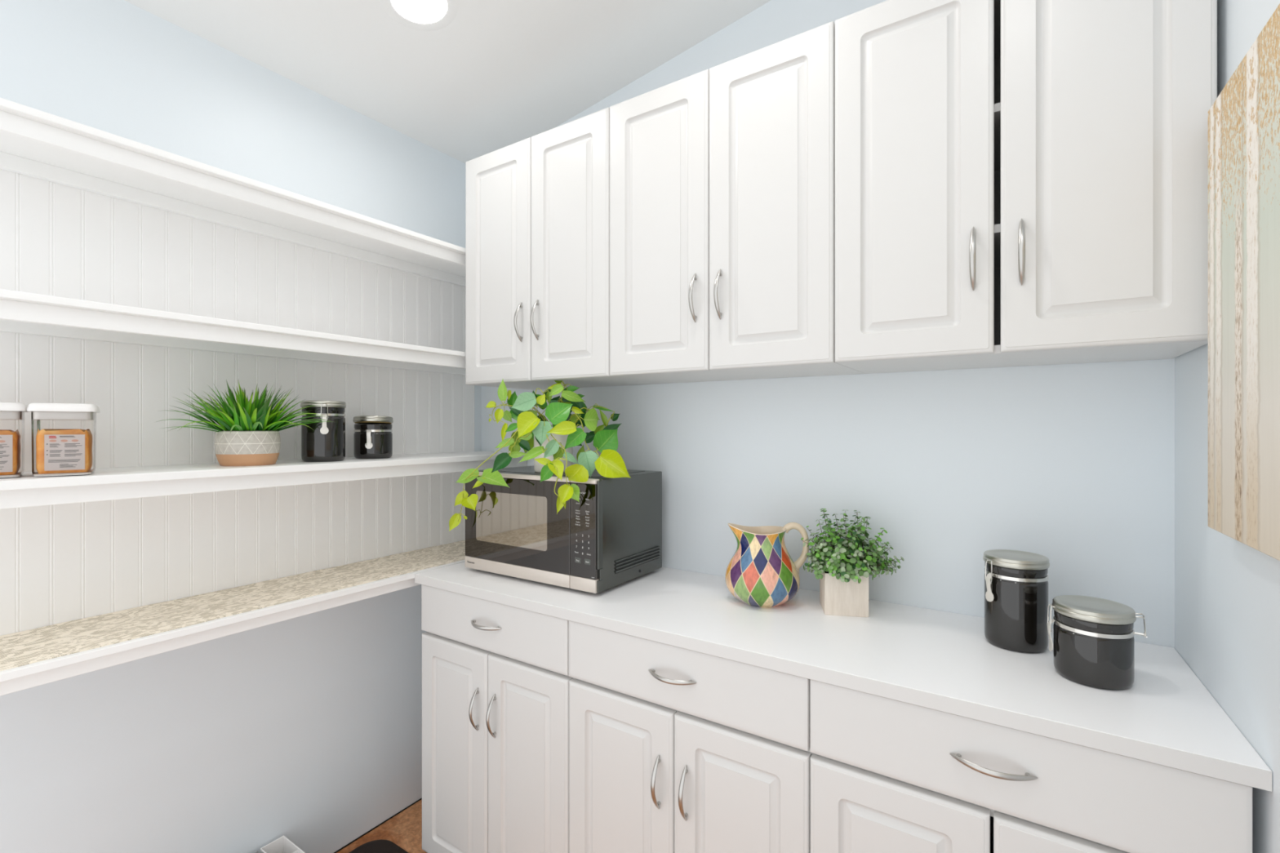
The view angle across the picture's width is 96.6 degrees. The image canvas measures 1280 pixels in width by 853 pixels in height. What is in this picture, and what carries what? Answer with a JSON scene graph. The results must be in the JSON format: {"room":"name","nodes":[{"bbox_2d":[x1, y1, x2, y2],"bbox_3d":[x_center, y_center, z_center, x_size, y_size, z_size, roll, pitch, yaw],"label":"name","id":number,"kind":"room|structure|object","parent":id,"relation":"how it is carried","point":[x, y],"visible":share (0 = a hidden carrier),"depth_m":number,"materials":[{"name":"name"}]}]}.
{"room":"food storage area","nodes":[
{"label":"food storage area","id":0,"kind":"room"},
{"bbox_2d":[0,0,481,852],"bbox_3d":[-1.112,0.077,1.757,0.106,2.620,1.710,0,0,33],"label":"wall","id":1,"kind":"structure","parent":0,"point":[306,730],"depth_m":1.56,"materials":[{"name":"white paint"}]},
{"bbox_2d":[0,97,465,286],"bbox_3d":[-0.971,-0.583,1.622,0.278,0.051,1.578,0,0,33],"label":"wall shelf","id":2,"kind":"object","parent":1,"relation":"attached to","point":[34,143],"visible":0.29,"depth_m":1.42,"materials":[{"name":"white paint"}]},
{"bbox_2d":[0,288,465,375],"bbox_3d":[-0.971,-0.229,1.622,0.278,0.052,1.578,0,0,33],"label":"wall shelf","id":3,"kind":"object","parent":1,"relation":"attached to","point":[21,313],"visible":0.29,"depth_m":1.38,"materials":[{"name":"white paint"}]},
{"bbox_2d":[0,559,465,696],"bbox_3d":[-0.975,0.483,1.625,0.269,0.048,1.578,0,0,33],"label":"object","id":4,"kind":"object","parent":1,"relation":"attached to","point":[41,673],"visible":0.27,"depth_m":1.30,"materials":[{"name":"white paint"}]},
{"bbox_2d":[0,540,465,671],"bbox_3d":[-0.981,0.456,1.629,0.253,0.006,1.540,0,0,33],"label":"liner","id":5,"kind":"object","parent":4,"relation":"on","point":[22,648],"visible":0.9,"depth_m":1.43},
{"bbox_2d":[0,451,527,509],"bbox_3d":[-0.971,0.127,1.622,0.278,0.054,1.578,0,0,33],"label":"wall shelf","id":6,"kind":"object","parent":1,"relation":"attached to","point":[26,490],"visible":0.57,"depth_m":1.36,"materials":[{"name":"white paint"}]},
{"bbox_2d":[0,402,28,477],"bbox_3d":[-1.282,0.025,1.125,0.100,0.146,0.122,0,0,-45],"label":"food container","id":7,"kind":"object","parent":6,"relation":"on","point":[8,411],"visible":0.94,"depth_m":1.11,"materials":[{"name":"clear plastic"}]},
{"bbox_2d":[0,429,20,475],"bbox_3d":[-1.282,0.049,1.124,0.078,0.090,0.102,0,0,-45],"label":"snack packet","id":8,"kind":"object","parent":7,"relation":"in","point":[10,440],"visible":1,"depth_m":1.11,"materials":[{"name":"paper"}]},
{"bbox_2d":[0,444,9,469],"bbox_3d":[-1.244,0.050,1.090,0.051,0.064,0.001,0,0,-45],"label":"print","id":9,"kind":"object","parent":8,"relation":"attached to","point":[0,444],"depth_m":1.10},
{"bbox_2d":[26,403,99,476],"bbox_3d":[-1.200,0.025,1.191,0.100,0.146,0.122,0,0,-41],"label":"food container","id":10,"kind":"object","parent":6,"relation":"on","point":[67,411],"visible":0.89,"depth_m":1.15,"materials":[{"name":"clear plastic"}]},
{"bbox_2d":[35,428,92,473],"bbox_3d":[-1.200,0.049,1.190,0.078,0.090,0.102,0,0,-41],"label":"snack packet","id":11,"kind":"object","parent":10,"relation":"in","point":[57,451],"visible":1,"depth_m":1.15,"materials":[{"name":"paper"}]},
{"bbox_2d":[46,435,79,467],"bbox_3d":[-1.164,0.050,1.153,0.051,0.064,0.001,0,0,-41],"label":"print","id":12,"kind":"object","parent":11,"relation":"attached to","point":[64,460],"depth_m":1.15},
{"bbox_2d":[156,380,333,466],"bbox_3d":[-1.022,-0.012,1.488,0.300,0.225,0.372,0,0,33],"label":"potted grass","id":13,"kind":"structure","parent":6,"relation":"on","point":[251,436],"depth_m":1.45,"materials":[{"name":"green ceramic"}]},
{"bbox_2d":[213,431,280,454],"bbox_3d":[-1.034,0.040,1.504,0.144,0.059,0.144,0,0,33],"label":"pot","id":14,"kind":"object","parent":13,"relation":"attached to","point":[226,442],"depth_m":1.45,"materials":[{"name":"grey ceramic"}]},
{"bbox_2d":[215,453,279,466],"bbox_3d":[-1.034,0.085,1.504,0.139,0.031,0.139,0,0,33],"label":"pot","id":15,"kind":"object","parent":13,"relation":"attached to","point":[224,459],"depth_m":1.45,"materials":[{"name":"orange ceramic"}]},
{"bbox_2d":[300,400,346,462],"bbox_3d":[-0.928,0.013,1.669,0.123,0.175,0.118,0,0,18],"label":"canister","id":16,"kind":"object","parent":6,"relation":"on","point":[326,442],"visible":0.94,"depth_m":1.62,"materials":[{"name":"black ceramic"}]},
{"bbox_2d":[352,415,393,458],"bbox_3d":[-0.854,0.033,1.825,0.120,0.135,0.118,0,0,33],"label":"canister","id":17,"kind":"object","parent":6,"relation":"on","point":[372,435],"visible":1,"depth_m":1.78,"materials":[{"name":"black ceramic"}]},
{"bbox_2d":[333,798,422,852],"bbox_3d":[-1.091,1.385,1.702,0.003,0.004,1.580,0,0,33],"label":"trim","id":18,"kind":"structure","parent":1,"relation":"attached to","point":[382,823],"depth_m":1.97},
{"bbox_2d":[337,799,426,852],"bbox_3d":[-0.124,1.417,1.130,2.450,0.060,1.750,0,0,33],"label":"floor","id":19,"kind":"structure","parent":0,"point":[404,829],"depth_m":1.95,"materials":[{"name":"brown wood"}]},
{"bbox_2d":[260,835,305,852],"bbox_3d":[-0.955,1.304,1.593,0.308,0.165,0.064,0,0,33],"label":"storage bin","id":20,"kind":"object","parent":19,"relation":"on","point":[282,845],"visible":1,"depth_m":1.68,"materials":[{"name":"white plastic"}]},
{"bbox_2d":[349,840,408,852],"bbox_3d":[-0.878,1.380,1.508,0.486,0.012,0.711,0,0,33],"label":"floor mat","id":21,"kind":"object","parent":19,"relation":"on","point":[377,846],"visible":1,"depth_m":1.86,"materials":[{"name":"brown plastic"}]},
{"bbox_2d":[421,584,573,852],"bbox_3d":[-0.307,0.938,1.811,0.600,0.897,0.529,0,0,33],"label":"base cabinet","id":22,"kind":"object","parent":19,"relation":"on","point":[495,678],"visible":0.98,"depth_m":1.60,"materials":[{"name":"white wood"}]},
{"bbox_2d":[414,561,1272,791],"bbox_3d":[0.210,0.475,1.486,1.859,0.028,0.506,0,0,33],"label":"countertop","id":23,"kind":"structure","parent":22,"relation":"on","point":[944,661],"depth_m":1.13,"materials":[{"name":"white laminate"}]},
{"bbox_2d":[465,465,662,593],"bbox_3d":[-0.243,0.301,1.822,0.537,0.321,0.344,0,0,33],"label":"microwave","id":24,"kind":"object","parent":23,"relation":"on","point":[611,537],"visible":0.94,"depth_m":1.66,"materials":[{"name":"black metal"}]},
{"bbox_2d":[448,379,631,531],"bbox_3d":[-0.308,0.082,1.664,0.540,0.497,0.360,0,0,-9],"label":"pothos","id":25,"kind":"object","parent":24,"relation":"on","point":[552,453],"visible":0.98,"depth_m":1.66,"materials":[{"name":"green plant"}]},
{"bbox_2d":[533,427,573,472],"bbox_3d":[-0.272,0.072,1.790,0.123,0.138,0.123,0,0,33],"label":"pot","id":26,"kind":"object","parent":25,"relation":"attached to","point":[538,467],"depth_m":1.74,"materials":[{"name":"white ceramic"}]},
{"bbox_2d":[724,522,808,607],"bbox_3d":[0.323,0.356,1.508,0.193,0.210,0.193,0,0,-34],"label":"jug","id":27,"kind":"object","parent":23,"relation":"on","point":[761,572],"visible":1,"depth_m":1.45,"materials":[{"name":"ceramic"}]},
{"bbox_2d":[800,508,904,617],"bbox_3d":[0.524,0.335,1.446,0.242,0.253,0.236,0,0,-25],"label":"potted plant","id":28,"kind":"object","parent":23,"relation":"on","point":[841,566],"visible":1,"depth_m":1.39,"materials":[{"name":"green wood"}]},
{"bbox_2d":[819,568,868,617],"bbox_3d":[0.513,0.410,1.439,0.102,0.102,0.102,0,0,11],"label":"pot","id":29,"kind":"object","parent":28,"relation":"attached to","point":[837,597],"depth_m":1.39,"materials":[{"name":"beige wood"}]},
{"bbox_2d":[982,549,1049,653],"bbox_3d":[0.801,0.367,1.217,0.118,0.190,0.134,0,0,33],"label":"canister","id":30,"kind":"object","parent":23,"relation":"on","point":[1016,581],"visible":1,"depth_m":1.17,"materials":[{"name":"black ceramic"}]},
{"bbox_2d":[1047,595,1147,690],"bbox_3d":[0.833,0.394,1.046,0.122,0.136,0.127,0,0,-12],"label":"canister","id":31,"kind":"object","parent":23,"relation":"on","point":[1093,645],"visible":1,"depth_m":1.01,"materials":[{"name":"black ceramic"}]},
{"bbox_2d":[568,620,812,852],"bbox_3d":[0.201,0.938,1.476,0.614,0.897,0.529,0,0,33],"label":"base cabinet","id":32,"kind":"object","parent":19,"relation":"on","point":[673,749],"visible":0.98,"depth_m":1.27,"materials":[{"name":"white wood"}]},
{"bbox_2d":[809,679,1252,852],"bbox_3d":[0.712,0.938,1.139,0.609,0.897,0.529,0,0,33],"label":"base cabinet","id":33,"kind":"object","parent":19,"relation":"on","point":[888,775],"visible":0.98,"depth_m":0.95,"materials":[{"name":"white wood"}]},
{"bbox_2d":[990,833,993,852],"bbox_3d":[0.729,0.979,1.165,0.577,0.016,0.447,0,0,33],"label":"shelf","id":34,"kind":"object","parent":33,"relation":"attached to","point":[991,834],"depth_m":1.33,"materials":[{"name":"black"}]},
{"bbox_2d":[124,0,770,163],"bbox_3d":[-0.199,-1.267,1.096,2.159,0.414,1.610,0,0,33],"label":"ceiling","id":35,"kind":"structure","parent":0,"point":[502,73],"depth_m":1.72,"materials":[{"name":"white paint"}]},
{"bbox_2d":[380,0,457,31],"bbox_3d":[-0.592,-1.139,1.528,0.195,0.030,0.198,0,0,37],"label":"recessed light","id":36,"kind":"object","parent":35,"relation":"in","point":[419,15],"visible":1,"depth_m":1.56,"materials":[{"name":"white paint"}]},
{"bbox_2d":[481,0,1174,648],"bbox_3d":[0.258,-0.088,1.819,2.126,2.950,0.100,0,0,33],"label":"wall","id":37,"kind":"structure","parent":0,"point":[1071,465],"depth_m":1.45,"materials":[{"name":"blue paint"}]},
{"bbox_2d":[465,106,667,390],"bbox_3d":[-0.259,-0.519,1.881,0.603,0.754,0.359,0,0,33],"label":"upper cabinet","id":38,"kind":"object","parent":37,"relation":"attached to","point":[537,206],"visible":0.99,"depth_m":1.73,"materials":[{"name":"white wood"}]},
{"bbox_2d":[609,21,866,383],"bbox_3d":[0.250,-0.519,1.546,0.614,0.754,0.359,0,0,33],"label":"upper cabinet","id":39,"kind":"object","parent":37,"relation":"attached to","point":[722,175],"visible":0.99,"depth_m":1.40,"materials":[{"name":"white wood"}]},
{"bbox_2d":[835,0,1217,373],"bbox_3d":[0.761,-0.519,1.209,0.607,0.754,0.359,0,0,33],"label":"upper cabinet","id":40,"kind":"object","parent":37,"relation":"attached to","point":[1019,183],"visible":0.98,"depth_m":1.07,"materials":[{"name":"white wood"}]},
{"bbox_2d":[994,102,1000,268],"bbox_3d":[0.775,-0.503,1.230,0.574,0.251,0.297,0,0,33],"label":"shelf","id":41,"kind":"object","parent":40,"relation":"attached to","point":[997,106],"depth_m":1.27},
{"bbox_2d":[1174,0,1279,852],"bbox_3d":[0.789,-0.088,0.576,0.102,2.950,1.592,0,0,32],"label":"wall","id":42,"kind":"structure","parent":0,"point":[1227,590],"depth_m":0.92,"materials":[{"name":"blue paint"}]},
{"bbox_2d":[1208,3,1279,560],"bbox_3d":[0.663,-0.170,0.501,0.032,0.655,0.920,0,0,32],"label":"canvas painting","id":43,"kind":"object","parent":42,"relation":"attached to","point":[1244,118],"visible":1,"depth_m":0.76,"materials":[{"name":"beige fabric"}]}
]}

